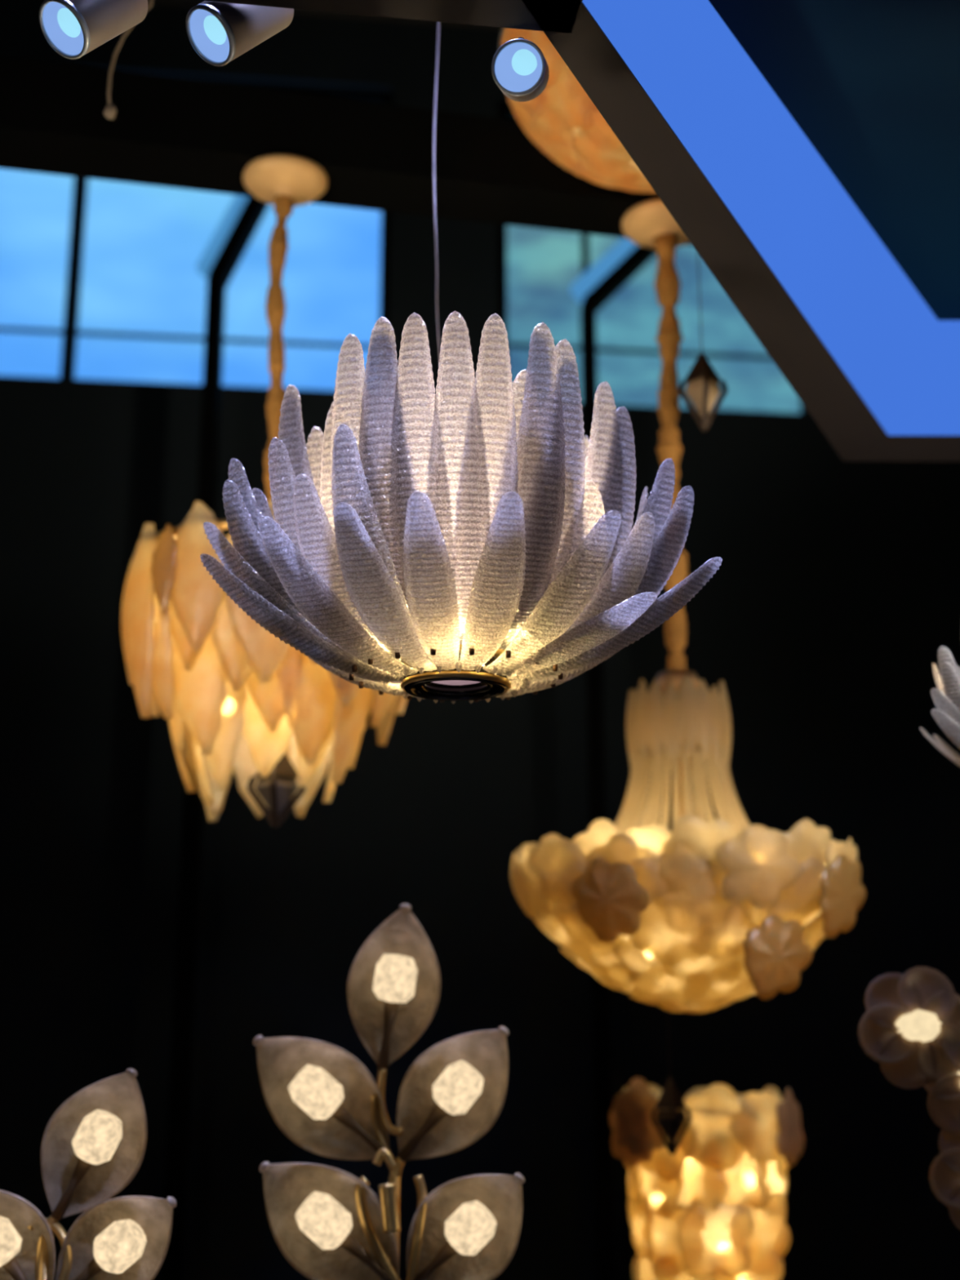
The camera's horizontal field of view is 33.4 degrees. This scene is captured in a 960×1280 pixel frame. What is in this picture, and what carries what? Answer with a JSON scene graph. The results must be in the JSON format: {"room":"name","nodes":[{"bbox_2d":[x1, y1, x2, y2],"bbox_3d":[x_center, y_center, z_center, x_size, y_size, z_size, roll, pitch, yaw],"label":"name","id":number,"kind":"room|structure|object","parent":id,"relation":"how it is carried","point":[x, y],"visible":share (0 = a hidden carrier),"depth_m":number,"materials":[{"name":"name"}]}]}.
{"room":"store","nodes":[
{"label":"store","id":0,"kind":"room"},
{"bbox_2d":[147,0,502,28],"bbox_3d":[0.500,-4.143,2.952,12.000,0.100,11.641,0,-14,0],"label":"ceiling","id":1,"kind":"structure","parent":0,"point":[171,2],"depth_m":7.48,"materials":[{"name":"black"}]},
{"bbox_2d":[102,0,153,119],"bbox_3d":[-0.710,-2.445,3.628,0.120,2.849,0.024,0,-14,0],"label":"cable","id":2,"kind":"object","parent":1,"relation":"hanging from","point":[109,112],"visible":0.91,"depth_m":3.29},
{"bbox_2d":[200,0,582,33],"bbox_3d":[-2.675,-2.575,2.227,5.689,3.300,0.130,2,-15,-8],"label":"ceiling track","id":3,"kind":"structure","parent":1,"relation":"attached to","point":[511,14],"depth_m":2.21,"materials":[{"name":"black metal"}]},
{"bbox_2d":[38,0,147,59],"bbox_3d":[-0.563,-0.917,2.335,0.158,0.162,0.088,13,-19,-41],"label":"spotlight","id":4,"kind":"object","parent":3,"relation":"attached to","point":[73,28],"visible":1,"depth_m":2.30,"materials":[{"name":"black metal"}]},
{"bbox_2d":[43,1,84,54],"bbox_3d":[-0.596,-0.877,2.293,0.067,0.052,0.069,0,-15,0],"label":"diffuser","id":5,"kind":"object","parent":4,"relation":"attached to","point":[63,21],"depth_m":2.30,"materials":[{"name":"blue glass"}]},
{"bbox_2d":[185,0,293,66],"bbox_3d":[-0.349,-0.905,2.328,0.159,0.161,0.088,10,-18,-34],"label":"spotlight","id":6,"kind":"object","parent":3,"relation":"attached to","point":[220,33],"visible":0.97,"depth_m":2.30,"materials":[{"name":"black metal"}]},
{"bbox_2d":[190,8,229,62],"bbox_3d":[-0.386,-0.865,2.290,0.064,0.053,0.070,0,-15,0],"label":"diffuser","id":7,"kind":"object","parent":6,"relation":"attached to","point":[209,28],"depth_m":2.30,"materials":[{"name":"blue glass"}]},
{"bbox_2d":[491,37,549,102],"bbox_3d":[0.059,-0.821,2.301,0.078,0.098,0.076,-3,-15,10],"label":"spotlight","id":8,"kind":"object","parent":3,"relation":"attached to","point":[520,69],"visible":1,"depth_m":2.28,"materials":[{"name":"black metal"}]},
{"bbox_2d":[494,42,542,92],"bbox_3d":[0.055,-0.815,2.281,0.067,0.064,0.033,0,-15,0],"label":"diffuser","id":9,"kind":"object","parent":8,"relation":"attached to","point":[517,65],"depth_m":2.28,"materials":[{"name":"blue glass"}]},
{"bbox_2d":[200,22,722,703],"bbox_3d":[-0.030,-1.926,3.045,0.807,4.146,0.737,0,-14,0],"label":"pendant","id":10,"kind":"object","parent":1,"relation":"hanging from","point":[468,540],"visible":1,"depth_m":2.40,"materials":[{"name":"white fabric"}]},
{"bbox_2d":[498,27,655,192],"bbox_3d":[0.445,-2.423,4.190,0.795,2.611,0.795,0,-14,0],"label":"bowl light","id":11,"kind":"object","parent":1,"relation":"hanging from","point":[563,122],"visible":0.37,"depth_m":3.84,"materials":[{"name":"orange glass"}]},
{"bbox_2d":[678,253,728,431],"bbox_3d":[0.533,-2.079,4.205,0.089,3.269,0.089,-14,-20,43],"label":"pendant","id":12,"kind":"object","parent":1,"relation":"hanging from","point":[703,388],"visible":1,"depth_m":3.81,"materials":[{"name":"brown metal"}]},
{"bbox_2d":[521,0,959,461],"bbox_3d":[1.863,-2.480,2.594,3.626,3.300,3.567,0,-14,0],"label":"frame","id":13,"kind":"object","parent":1,"relation":"hanging from","point":[807,152],"visible":1,"depth_m":2.93,"materials":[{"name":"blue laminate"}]},
{"bbox_2d":[920,646,959,766],"bbox_3d":[1.124,-1.760,3.508,0.599,4.236,0.544,1,-15,-4],"label":"pendant","id":14,"kind":"object","parent":1,"relation":"hanging from","point":[946,698],"visible":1,"depth_m":2.94,"materials":[{"name":"white fabric"}]},
{"bbox_2d":[0,0,959,1279],"bbox_3d":[0.500,0.194,6.939,12.102,6.300,0.219,2,-15,-6],"label":"wall","id":15,"kind":"structure","parent":0,"point":[825,616],"depth_m":6.59,"materials":[{"name":"paint"}]},
{"bbox_2d":[0,80,392,391],"bbox_3d":[-1.917,-1.847,7.173,3.050,1.532,0.099,2,-15,-6],"label":"window","id":16,"kind":"structure","parent":15,"relation":"in","point":[69,331],"depth_m":7.15,"materials":[{"name":"black metal"}]},
{"bbox_2d":[497,99,809,413],"bbox_3d":[1.552,-1.744,7.554,2.977,1.540,0.099,2,-15,-6],"label":"window","id":17,"kind":"structure","parent":15,"relation":"in","point":[504,111],"depth_m":7.36,"materials":[{"name":"black metal"}]},
{"bbox_3d":[0.500,2.053,1.349,12.000,0.100,11.641,0,-14,0],"label":"floor","id":18,"kind":"structure","parent":0,"visible":0},
{"bbox_2d":[0,1067,176,1279],"bbox_3d":[-0.762,1.536,2.697,0.350,1.576,0.359,8,-17,-29],"label":"floor lamp","id":19,"kind":"object","parent":18,"relation":"on","point":[93,1146],"visible":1,"depth_m":2.82,"materials":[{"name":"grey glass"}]},
{"bbox_2d":[160,195,270,1279],"bbox_3d":[-1.034,0.568,6.139,0.290,5.174,0.120,0,-14,0],"label":"post","id":20,"kind":"object","parent":18,"relation":"on","point":[224,251],"visible":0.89,"depth_m":6.04,"materials":[{"name":"black metal"}]},
{"bbox_2d":[253,902,524,1279],"bbox_3d":[-0.190,1.428,2.901,0.434,1.887,0.375,9,-17,-33],"label":"floor lamp","id":21,"kind":"object","parent":18,"relation":"on","point":[327,1222],"visible":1,"depth_m":3.04,"materials":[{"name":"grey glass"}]},
{"bbox_2d":[569,237,657,1279],"bbox_3d":[0.594,0.652,6.305,0.422,5.095,0.105,2,-15,-6],"label":"post","id":22,"kind":"object","parent":18,"relation":"on","point":[595,287],"visible":0.75,"depth_m":6.28,"materials":[{"name":"black metal"}]},
{"bbox_2d":[608,1077,804,1279],"bbox_3d":[0.606,1.590,4.232,0.514,0.840,0.475,0,-14,0],"label":"table lamp","id":23,"kind":"object","parent":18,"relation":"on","point":[714,1208],"visible":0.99,"depth_m":4.10,"materials":[{"name":"yellow glass"}]},
{"bbox_2d":[857,966,959,1229],"bbox_3d":[0.964,1.517,3.007,0.310,1.768,0.332,-10,-17,33],"label":"floor lamp","id":24,"kind":"object","parent":18,"relation":"on","point":[910,1024],"visible":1,"depth_m":3.13,"materials":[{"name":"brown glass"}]},
{"bbox_3d":[-5.575,-1.216,1.489,0.150,6.300,10.273,0,-14,0],"label":"wall","id":25,"kind":"structure","parent":0,"visible":0},
{"bbox_2d":[120,501,407,827],"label":"glass chandelier","id":26,"kind":"object","parent":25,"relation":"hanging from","point":[222,682],"depth_m":3.65,"materials":[{"name":"beige glass"}]},
{"bbox_2d":[242,154,327,519],"label":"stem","id":27,"kind":"object","parent":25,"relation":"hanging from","point":[286,182],"depth_m":4.12,"materials":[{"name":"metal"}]},
{"bbox_2d":[0,55,692,245],"bbox_3d":[0.489,-1.253,4.461,12.291,0.200,0.200,3,-15,-12],"label":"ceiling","id":28,"kind":"structure","parent":25,"relation":"attached to","point":[164,131],"depth_m":4.17,"materials":[{"name":"black metal"}]},
{"bbox_2d":[510,199,866,1155],"bbox_3d":[0.503,0.031,4.116,0.854,2.459,0.873,0,-14,0],"label":"chandelier","id":29,"kind":"object","parent":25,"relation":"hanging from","point":[702,916],"visible":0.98,"depth_m":3.70,"materials":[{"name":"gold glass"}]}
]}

